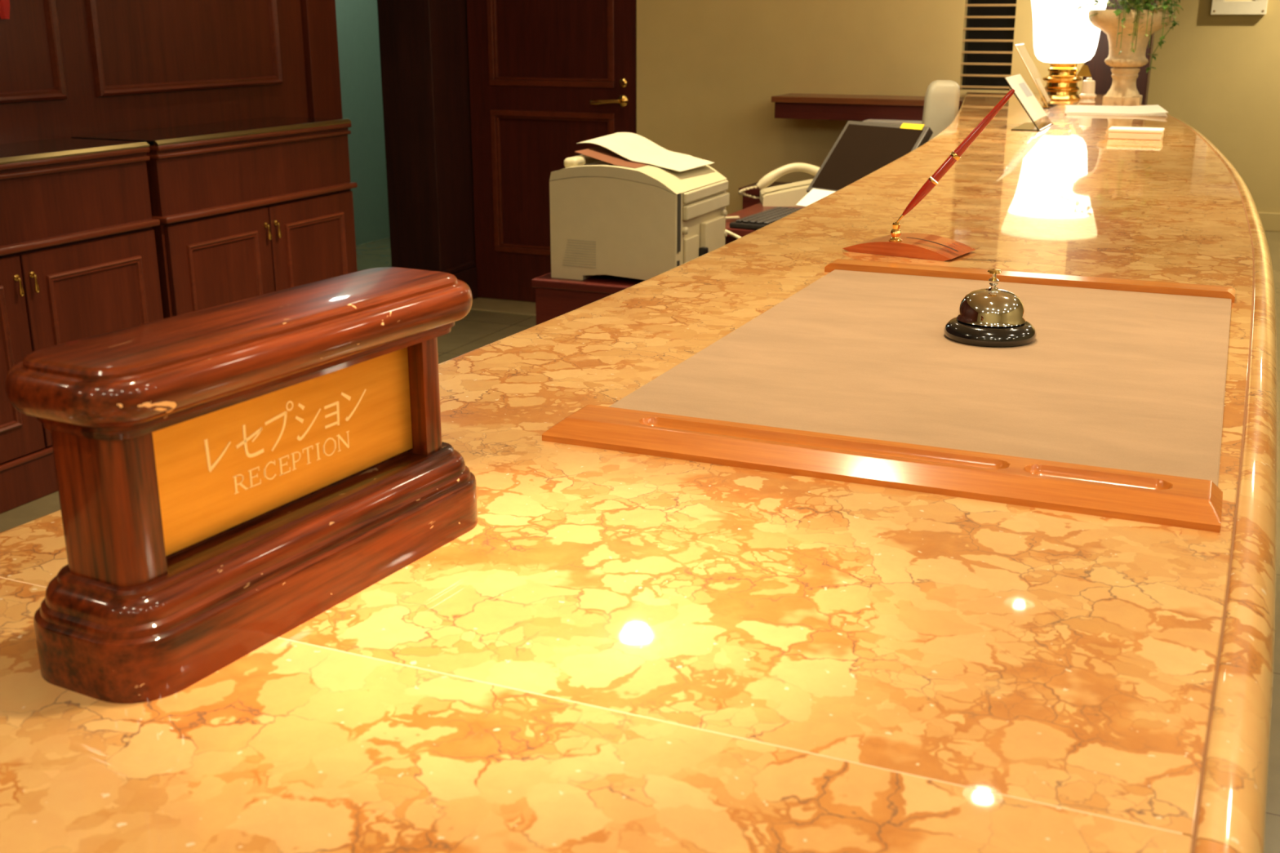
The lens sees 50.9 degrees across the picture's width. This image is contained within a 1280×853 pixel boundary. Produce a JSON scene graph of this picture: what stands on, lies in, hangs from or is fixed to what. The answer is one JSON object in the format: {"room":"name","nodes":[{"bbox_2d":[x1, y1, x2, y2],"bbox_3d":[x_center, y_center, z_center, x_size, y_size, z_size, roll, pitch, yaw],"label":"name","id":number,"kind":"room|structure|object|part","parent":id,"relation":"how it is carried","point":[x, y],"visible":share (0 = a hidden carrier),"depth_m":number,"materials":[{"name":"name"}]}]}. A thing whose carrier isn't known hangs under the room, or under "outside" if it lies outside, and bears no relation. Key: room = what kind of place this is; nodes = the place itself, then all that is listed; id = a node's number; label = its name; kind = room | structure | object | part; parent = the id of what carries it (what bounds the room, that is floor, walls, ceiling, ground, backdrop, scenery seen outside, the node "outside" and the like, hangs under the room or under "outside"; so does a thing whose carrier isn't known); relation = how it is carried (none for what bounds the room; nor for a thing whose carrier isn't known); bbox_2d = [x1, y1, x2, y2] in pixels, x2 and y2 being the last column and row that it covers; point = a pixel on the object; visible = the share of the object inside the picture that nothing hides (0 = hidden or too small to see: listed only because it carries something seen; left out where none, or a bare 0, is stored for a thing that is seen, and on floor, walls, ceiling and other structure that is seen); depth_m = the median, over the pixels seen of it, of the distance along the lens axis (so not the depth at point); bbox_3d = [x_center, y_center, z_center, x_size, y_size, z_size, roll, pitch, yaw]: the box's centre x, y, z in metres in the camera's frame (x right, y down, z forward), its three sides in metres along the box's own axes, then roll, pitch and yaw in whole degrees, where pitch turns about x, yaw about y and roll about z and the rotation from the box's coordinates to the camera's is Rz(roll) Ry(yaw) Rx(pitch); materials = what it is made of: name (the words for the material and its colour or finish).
{"room":"hotel lobby","nodes":[
{"label":"hotel lobby","id":0,"kind":"room"},
{"bbox_2d":[0,0,390,245],"bbox_3d":[-2.590,-1.415,4.739,1.700,2.700,13.000,7,18,22],"label":"wall","id":1,"kind":"structure","parent":0,"point":[68,68],"depth_m":4.93,"materials":[{"name":"brown wood"}]},
{"bbox_2d":[0,0,9,18],"bbox_3d":[-1.953,-1.360,4.105,0.018,0.220,0.060,7,18,22],"label":"pennant","id":2,"kind":"object","parent":1,"relation":"hanging from","point":[4,4],"visible":1,"depth_m":4.13,"materials":[{"name":"fabric"}]},
{"bbox_3d":[-2.069,-1.573,3.764,0.024,1.330,0.990,7,18,22],"label":"panel moulding","id":3,"kind":"part","parent":1,"relation":"part of","materials":[{"name":"brown wood"}]},
{"bbox_3d":[-1.622,-1.872,4.746,0.024,1.330,0.970,7,18,22],"label":"panel moulding","id":4,"kind":"part","parent":1,"relation":"part of","materials":[{"name":"brown wood"}]},
{"bbox_2d":[377,0,477,299],"bbox_3d":[-1.009,-1.934,6.439,0.310,2.700,0.458,7,18,22],"label":"wall pier","id":5,"kind":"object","parent":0,"point":[424,47],"visible":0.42,"depth_m":6.45,"materials":[{"name":"brown wood"}]},
{"bbox_3d":[-1.035,-0.719,6.748,0.310,0.195,0.328,7,18,22],"label":"moulding","id":6,"kind":"part","parent":5,"relation":"part of","materials":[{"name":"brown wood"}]},
{"bbox_2d":[0,231,1279,852],"bbox_3d":[0.940,0.370,3.676,9.400,0.106,13.400,7,18,22],"label":"floor","id":7,"kind":"structure","parent":0,"point":[477,329],"depth_m":5.93,"materials":[{"name":"stone"}]},
{"bbox_2d":[0,137,163,514],"bbox_3d":[-1.932,-0.297,3.986,0.386,1.000,1.103,7,18,22],"label":"base cabinet","id":8,"kind":"object","parent":7,"relation":"on","point":[78,260],"visible":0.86,"depth_m":4.01,"materials":[{"name":"dark mahogany"},{"name":"polished beige-gold marble"},{"name":"brass"}]},
{"bbox_3d":[-1.879,-0.150,3.698,0.012,0.417,0.382,7,18,22],"label":"moulding","id":9,"kind":"part","parent":8,"relation":"part of","materials":[{"name":"brown wood"}]},
{"bbox_3d":[-1.777,-0.404,3.850,0.022,0.061,0.018,7,18,22],"label":"drop handle","id":10,"kind":"part","parent":8,"relation":"part of","materials":[{"name":"gold metal"}]},
{"bbox_3d":[-1.892,-0.143,3.707,0.018,0.580,0.532,7,18,22],"label":"door","id":11,"kind":"part","parent":8,"relation":"part of","materials":[{"name":"brown wood"}]},
{"bbox_3d":[-1.780,0.074,4.029,0.026,0.015,1.097,7,18,22],"label":"plinth moulding","id":12,"kind":"part","parent":8,"relation":"part of","materials":[{"name":"brown wood"}]},
{"bbox_3d":[-1.754,-0.419,3.899,0.022,0.061,0.018,7,18,22],"label":"drop handle","id":13,"kind":"part","parent":8,"relation":"part of","materials":[{"name":"gold metal"}]},
{"bbox_2d":[0,137,143,157],"bbox_3d":[-1.949,-0.770,3.849,0.350,0.015,1.095,7,18,22],"label":"countertop","id":14,"kind":"structure","parent":8,"relation":"on","point":[26,148],"depth_m":4.12,"materials":[{"name":"brown wood"}]},
{"bbox_3d":[-1.941,-0.728,3.858,0.367,0.015,1.095,7,18,22],"label":"bead moulding","id":15,"kind":"part","parent":8,"relation":"part of","materials":[{"name":"brown wood"}]},
{"bbox_3d":[-1.940,-0.753,3.850,0.371,0.017,1.095,7,18,22],"label":"cornice","id":16,"kind":"part","parent":8,"relation":"part of","materials":[{"name":"brown wood"}]},
{"bbox_3d":[-1.677,-0.288,4.180,0.018,0.580,0.532,7,18,22],"label":"door","id":17,"kind":"part","parent":8,"relation":"part of","materials":[{"name":"brown wood"}]},
{"bbox_3d":[-1.663,-0.294,4.171,0.012,0.417,0.382,7,18,22],"label":"moulding","id":18,"kind":"part","parent":8,"relation":"part of","materials":[{"name":"brown wood"}]},
{"bbox_2d":[71,115,357,319],"bbox_3d":[-1.489,-0.594,4.959,0.386,1.000,1.057,7,18,22],"label":"base cabinet","id":19,"kind":"object","parent":7,"relation":"on","point":[250,207],"visible":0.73,"depth_m":4.74,"materials":[{"name":"dark mahogany"},{"name":"polished beige-gold marble"},{"name":"brass"}]},
{"bbox_2d":[71,115,345,145],"bbox_3d":[-1.506,-1.067,4.822,0.350,0.015,1.049,7,18,22],"label":"countertop","id":20,"kind":"structure","parent":19,"relation":"on","point":[148,135],"depth_m":4.72,"materials":[{"name":"brown wood"}]},
{"bbox_3d":[-1.444,-0.444,4.690,0.018,0.580,0.508,7,18,22],"label":"door","id":21,"kind":"part","parent":19,"relation":"part of","materials":[{"name":"brown wood"}]},
{"bbox_3d":[-1.431,-0.450,4.682,0.012,0.417,0.358,7,18,22],"label":"moulding","id":22,"kind":"part","parent":19,"relation":"part of","materials":[{"name":"brown wood"}]},
{"bbox_3d":[-1.498,-1.025,4.832,0.367,0.015,1.049,7,18,22],"label":"bead moulding","id":23,"kind":"part","parent":19,"relation":"part of","materials":[{"name":"brown wood"}]},
{"bbox_3d":[-1.496,-1.050,4.823,0.371,0.017,1.049,7,18,22],"label":"cornice","id":24,"kind":"part","parent":19,"relation":"part of","materials":[{"name":"brown wood"}]},
{"bbox_3d":[-1.333,-0.701,4.823,0.022,0.061,0.018,7,18,22],"label":"drop handle","id":25,"kind":"part","parent":19,"relation":"part of","materials":[{"name":"gold metal"}]},
{"bbox_3d":[-1.311,-0.716,4.872,0.022,0.061,0.018,7,18,22],"label":"drop handle","id":26,"kind":"part","parent":19,"relation":"part of","materials":[{"name":"gold metal"}]},
{"bbox_3d":[-1.238,-0.582,5.143,0.018,0.580,0.508,7,18,22],"label":"door","id":27,"kind":"part","parent":19,"relation":"part of","materials":[{"name":"brown wood"}]},
{"bbox_3d":[-1.224,-0.588,5.135,0.012,0.417,0.358,7,18,22],"label":"moulding","id":28,"kind":"part","parent":19,"relation":"part of","materials":[{"name":"brown wood"}]},
{"bbox_2d":[531,272,644,324],"bbox_3d":[-0.005,-0.169,4.186,0.466,0.640,0.513,7,18,22],"label":"stand","id":29,"kind":"object","parent":7,"relation":"on","point":[555,297],"visible":0.16,"depth_m":3.94,"materials":[{"name":"brown wood"}]},
{"bbox_2d":[549,154,729,279],"bbox_3d":[0.014,-0.635,4.025,0.426,0.344,0.413,7,18,22],"label":"printer","id":30,"kind":"object","parent":29,"relation":"on","point":[646,222],"visible":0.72,"depth_m":3.86,"materials":[{"name":"beige plastic"}]},
{"bbox_2d":[562,239,595,267],"bbox_3d":[-0.178,-0.505,3.918,0.110,0.076,0.002,7,18,22],"label":"vent","id":31,"kind":"object","parent":30,"relation":"attached to","point":[576,253],"depth_m":3.92,"materials":[{"name":"plastic"}]},
{"bbox_2d":[574,146,650,168],"bbox_3d":[-0.045,-0.800,3.963,0.190,0.040,0.282,7,18,22],"label":"folder","id":32,"kind":"object","parent":30,"relation":"on","point":[600,153],"visible":0.58,"depth_m":3.90,"materials":[{"name":"orange paper"}]},
{"bbox_3d":[0.002,-0.758,3.994,0.399,0.069,0.409,7,18,22],"label":"lid","id":33,"kind":"part","parent":30,"relation":"part of","materials":[{"name":"beige plastic"}]},
{"bbox_2d":[576,132,715,172],"bbox_3d":[0.020,-0.823,4.020,0.331,0.083,0.277,7,18,22],"label":"printed sheets","id":34,"kind":"object","parent":30,"relation":"on","point":[633,147],"visible":1,"depth_m":4.01,"materials":[{"name":"white paper"}]},
{"bbox_3d":[0.191,-0.535,3.976,0.020,0.140,0.292,7,18,22],"label":"panel","id":35,"kind":"part","parent":30,"relation":"part of","materials":[{"name":"beige plastic"}]},
{"bbox_2d":[0,91,1278,852],"bbox_3d":[0.670,0.051,2.711,0.918,1.080,6.502,6,18,19],"label":"countertop","id":36,"kind":"structure","parent":7,"relation":"on","point":[622,652],"depth_m":0.68,"materials":[{"name":"stone"}]},
{"bbox_2d":[4,266,477,703],"bbox_3d":[-0.194,0.013,0.721,0.084,0.154,0.285,9,19,27],"label":"sign","id":37,"kind":"object","parent":36,"relation":"on","point":[231,475],"visible":1,"depth_m":0.66,"materials":[{"name":"brown wood"}]},
{"bbox_3d":[-0.248,0.034,0.622,0.048,0.073,0.022,9,19,27],"label":"post","id":38,"kind":"part","parent":37,"relation":"part of","materials":[{"name":"brown wood"}]},
{"bbox_3d":[-0.185,0.006,0.710,0.004,0.068,0.200,9,19,27],"label":"brass plate","id":39,"kind":"part","parent":37,"relation":"part of","materials":[{"name":"metal"}]},
{"bbox_3d":[-0.142,-0.023,0.809,0.048,0.073,0.022,9,19,27],"label":"post","id":40,"kind":"part","parent":37,"relation":"part of","materials":[{"name":"brown wood"}]},
{"bbox_2d":[0,577,1192,852],"bbox_3d":[-0.330,0.281,0.175,0.706,0.040,1.093,7,18,22],"label":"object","id":41,"kind":"structure","parent":36,"relation":"on","point":[288,746],"depth_m":0.55,"materials":[{"name":"stone"}]},
{"bbox_2d":[542,258,1235,533],"bbox_3d":[0.299,-0.075,1.253,0.463,0.012,0.798,7,18,22],"label":"desk pad","id":42,"kind":"object","parent":36,"relation":"on","point":[1114,407],"visible":1,"depth_m":1.09,"materials":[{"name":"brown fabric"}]},
{"bbox_2d":[943,269,1036,346],"bbox_3d":[0.336,-0.117,1.284,0.086,0.066,0.086,7,18,22],"label":"bell","id":43,"kind":"object","parent":42,"relation":"on","point":[992,316],"visible":1,"depth_m":1.26,"materials":[{"name":"gold metal"}]},
{"bbox_2d":[842,221,975,261],"bbox_3d":[0.358,-0.254,1.785,0.152,0.043,0.090,11,20,32],"label":"stand","id":44,"kind":"object","parent":36,"relation":"on","point":[908,245],"visible":1,"depth_m":1.76,"materials":[{"name":"brown wood"}]},
{"bbox_2d":[888,221,902,241],"bbox_3d":[0.335,-0.255,1.758,0.017,0.026,0.017,11,20,32],"label":"socket","id":45,"kind":"object","parent":44,"relation":"attached to","point":[895,232],"depth_m":1.75,"materials":[{"name":"gold metal"}]},
{"bbox_2d":[896,88,1014,222],"bbox_3d":[0.401,-0.344,1.716,0.137,0.172,0.014,4,17,12],"label":"ballpoint pen","id":46,"kind":"object","parent":44,"relation":"in","point":[955,155],"visible":1,"depth_m":1.71,"materials":[{"name":"red paint"}]},
{"bbox_2d":[1003,73,1053,131],"bbox_3d":[1.097,-0.916,3.788,0.110,0.140,0.270,7,18,22],"label":"sign holder","id":47,"kind":"object","parent":36,"relation":"on","point":[1040,120],"visible":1,"depth_m":3.77,"materials":[{"name":"white plastic"}]},
{"bbox_3d":[1.099,-0.960,3.831,0.027,0.036,0.110,7,18,22],"label":"printed panel","id":48,"kind":"part","parent":47,"relation":"part of","materials":[{"name":"white paper"}]},
{"bbox_2d":[1013,43,1057,108],"bbox_3d":[1.373,-1.218,4.660,0.135,0.209,0.200,7,18,22],"label":"brochure holder","id":49,"kind":"object","parent":36,"relation":"on","point":[1045,105],"visible":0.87,"depth_m":4.61,"materials":[{"name":"beige"}]},
{"bbox_2d":[1031,0,1107,100],"bbox_3d":[1.589,-1.478,5.006,0.360,0.505,0.360,7,18,22],"label":"table lamp","id":50,"kind":"object","parent":36,"relation":"on","point":[1060,40],"visible":0.94,"depth_m":4.93,"materials":[{"name":"gold metal"}]},
{"bbox_3d":[1.589,-1.504,4.998,0.316,0.292,0.316,7,18,22],"label":"lamp shade","id":51,"kind":"part","parent":50,"relation":"part of","materials":[{"name":"beige fabric"}]},
{"bbox_2d":[1079,77,1096,103],"bbox_3d":[1.607,-1.205,4.819,0.060,0.091,0.060,7,18,22],"label":"pot","id":52,"kind":"object","parent":36,"relation":"on","point":[1087,95],"visible":1,"depth_m":4.80,"materials":[{"name":"ceramic"}]},
{"bbox_2d":[1065,104,1168,116],"bbox_3d":[1.554,-1.036,4.396,0.322,0.014,0.396,5,18,15],"label":"pile","id":53,"kind":"object","parent":36,"relation":"on","point":[1154,110],"visible":1,"depth_m":4.31,"materials":[{"name":"white paper"}]},
{"bbox_2d":[1073,0,1182,105],"bbox_3d":[1.732,-1.345,4.734,0.338,0.408,0.331,16,23,42],"label":"urn planter","id":54,"kind":"object","parent":36,"relation":"on","point":[1129,31],"visible":1,"depth_m":4.70,"materials":[{"name":"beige cream-peach veined marble stone"}]},
{"bbox_2d":[1088,9,1175,67],"bbox_3d":[1.729,-1.373,4.758,0.290,0.196,0.290,7,18,22],"label":"bowl","id":55,"kind":"object","parent":54,"relation":"on","point":[1106,20],"depth_m":4.69,"materials":[{"name":"beige stone"}]},
{"bbox_2d":[1107,126,1164,140],"bbox_3d":[1.274,-0.753,3.452,0.131,0.025,0.088,7,18,22],"label":"box","id":56,"kind":"object","parent":36,"relation":"on","point":[1115,132],"visible":1,"depth_m":3.42,"materials":[{"name":"white paper"}]},
{"bbox_3d":[1.274,-0.761,3.450,0.131,0.008,0.088,7,18,22],"label":"lid","id":57,"kind":"part","parent":56,"relation":"part of","materials":[{"name":"white paper"}]},
{"bbox_3d":[1.062,-0.564,2.962,0.576,0.050,5.356,7,18,22],"label":"edge trim","id":58,"kind":"part","parent":36,"relation":"part of","materials":[{"name":"stone"}]},
{"bbox_3d":[0.001,0.328,0.038,0.036,0.050,1.093,7,18,22],"label":"edge trim","id":59,"kind":"part","parent":36,"relation":"part of","materials":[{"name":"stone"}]},
{"bbox_2d":[725,215,741,239],"bbox_3d":[0.269,-0.302,4.389,0.118,0.764,0.273,0,17,-1],"label":"cable","id":60,"kind":"object","parent":7,"relation":"on","point":[737,217],"visible":0.2,"depth_m":4.20,"materials":[{"name":"beige plastic"}]},
{"bbox_2d":[724,202,804,244],"bbox_3d":[0.702,-0.429,4.866,0.560,0.740,1.376,7,18,22],"label":"desk","id":61,"kind":"object","parent":7,"relation":"on","point":[758,207],"visible":0.02,"depth_m":4.52,"materials":[{"name":"brown wood"}]},
{"bbox_2d":[729,206,801,230],"bbox_3d":[0.432,-0.678,4.369,0.144,0.026,0.380,9,19,26],"label":"keyboard","id":62,"kind":"object","parent":61,"relation":"on","point":[756,221],"visible":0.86,"depth_m":4.27,"materials":[{"name":"black plastic"}]},
{"bbox_2d":[738,162,819,206],"bbox_3d":[0.514,-0.873,4.800,0.325,0.147,0.200,0,17,1],"label":"telephone","id":63,"kind":"object","parent":61,"relation":"on","point":[789,194],"visible":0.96,"depth_m":4.72,"materials":[{"name":"beige plastic"}]},
{"bbox_3d":[0.390,-0.833,4.775,0.079,0.050,0.046,0,17,1],"label":"coiled cord","id":64,"kind":"part","parent":63,"relation":"part of","materials":[{"name":"beige plastic"}]},
{"bbox_2d":[795,188,835,206],"bbox_3d":[0.579,-0.733,4.332,0.078,0.050,0.135,-13,21,-37],"label":"booklet","id":65,"kind":"object","parent":61,"relation":"on","point":[814,195],"visible":0.5,"depth_m":4.35,"materials":[{"name":"paper"}]},
{"bbox_2d":[806,120,933,192],"bbox_3d":[0.736,-0.818,4.343,0.209,0.307,0.345,-13,21,-37],"label":"monitor","id":66,"kind":"object","parent":61,"relation":"on","point":[861,148],"visible":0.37,"depth_m":4.34,"materials":[{"name":"black plastic"}]},
{"bbox_2d":[899,123,924,129],"bbox_3d":[0.864,-0.952,4.265,0.014,0.016,0.088,-13,21,-37],"label":"sticky note","id":67,"kind":"object","parent":66,"relation":"attached to","point":[906,126],"visible":1,"depth_m":4.26,"materials":[{"name":"yellow paper"}]},
{"bbox_2d":[922,80,959,141],"bbox_3d":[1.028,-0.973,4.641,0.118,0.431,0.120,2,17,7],"label":"chair","id":68,"kind":"object","parent":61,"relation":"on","point":[941,103],"visible":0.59,"depth_m":4.55,"materials":[{"name":"plastic"}]},
{"bbox_2d":[738,181,791,208],"bbox_3d":[0.881,-0.703,5.886,0.865,0.668,0.290,7,18,22],"label":"credenza","id":69,"kind":"object","parent":7,"relation":"on","point":[748,202],"visible":0.1,"depth_m":5.83,"materials":[{"name":"brown wood"}]},
{"bbox_3d":[1.140,-1.100,5.554,0.280,0.284,0.191,7,18,22],"label":"file box","id":70,"kind":"object","parent":69,"relation":"on","visible":0},
{"bbox_2d":[862,119,922,124],"bbox_3d":[1.105,-1.247,5.517,0.350,0.018,0.175,7,18,22],"label":"binder","id":71,"kind":"object","parent":70,"relation":"on","point":[879,121],"visible":0.28,"depth_m":5.48,"materials":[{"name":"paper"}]},
{"bbox_2d":[636,0,1085,215],"bbox_3d":[0.503,-1.796,5.986,2.870,2.700,0.120,7,18,22],"label":"wall","id":72,"kind":"structure","parent":0,"point":[709,72],"depth_m":5.96,"materials":[{"name":"beige paint"}]},
{"bbox_2d":[466,0,636,302],"bbox_3d":[-0.431,-1.608,6.385,0.886,2.092,0.106,7,18,22],"label":"door","id":73,"kind":"structure","parent":72,"relation":"in","point":[547,77],"depth_m":6.46,"materials":[{"name":"brown wood"}]},
{"bbox_3d":[-0.419,-2.060,6.269,0.665,0.920,0.038,7,18,22],"label":"moulding","id":74,"kind":"part","parent":73,"relation":"part of","materials":[{"name":"brown wood"}]},
{"bbox_3d":[-0.414,-2.064,6.281,0.665,0.920,0.012,7,18,22],"label":"panel","id":75,"kind":"part","parent":73,"relation":"part of","materials":[{"name":"brown wood"}]},
{"bbox_3d":[-0.419,-1.178,6.539,0.665,0.695,0.038,7,18,22],"label":"moulding","id":76,"kind":"part","parent":73,"relation":"part of","materials":[{"name":"brown wood"}]},
{"bbox_3d":[-0.414,-1.181,6.550,0.665,0.695,0.012,7,18,22],"label":"panel","id":77,"kind":"part","parent":73,"relation":"part of","materials":[{"name":"brown wood"}]},
{"bbox_3d":[-0.144,-1.517,6.261,0.172,0.052,0.059,6,18,18],"label":"lever handle","id":78,"kind":"part","parent":73,"relation":"part of","materials":[{"name":"gold metal"}]},
{"bbox_2d":[771,93,964,120],"bbox_3d":[0.983,-1.347,5.685,0.815,0.093,0.259,7,18,22],"label":"wall shelf","id":79,"kind":"object","parent":72,"relation":"attached to","point":[789,105],"visible":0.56,"depth_m":5.62,"materials":[{"name":"brown wood"}]},
{"bbox_2d":[958,0,1017,89],"bbox_3d":[1.451,-1.947,5.479,0.220,1.115,0.070,7,18,22],"label":"window","id":80,"kind":"structure","parent":72,"relation":"in","point":[988,27],"depth_m":5.60,"materials":[{"name":"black glass"}]},
{"bbox_2d":[1084,0,1158,105],"bbox_3d":[1.934,-1.613,5.388,0.243,2.700,0.142,7,18,22],"label":"trim","id":81,"kind":"structure","parent":72,"relation":"attached to","point":[1100,72],"depth_m":5.38,"materials":[{"name":"brown wood"}]},
{"bbox_2d":[1146,0,1279,213],"bbox_3d":[3.569,-2.729,9.043,9.000,2.700,0.230,7,18,22],"label":"wall","id":82,"kind":"structure","parent":0,"point":[1219,75],"depth_m":8.92,"materials":[{"name":"beige paint"}]},
{"bbox_2d":[1210,0,1267,14],"bbox_3d":[3.891,-2.943,8.666,0.332,0.550,0.045,7,18,22],"label":"picture frame","id":83,"kind":"object","parent":82,"relation":"attached to","point":[1218,6],"visible":1,"depth_m":8.72,"materials":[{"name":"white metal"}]},
{"bbox_2d":[1224,0,1254,0],"bbox_3d":[3.892,-2.944,8.667,0.180,0.380,0.010,7,18,22],"label":"print","id":84,"kind":"object","parent":83,"relation":"attached to","point":[1224,0],"depth_m":8.72},
{"bbox_2d":[1258,212,1279,231],"bbox_3d":[4.208,-1.375,9.025,7.500,0.120,0.014,7,18,22],"label":"baseboard","id":85,"kind":"structure","parent":82,"relation":"attached to","point":[1270,221],"depth_m":9.01,"materials":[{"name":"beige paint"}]}
]}

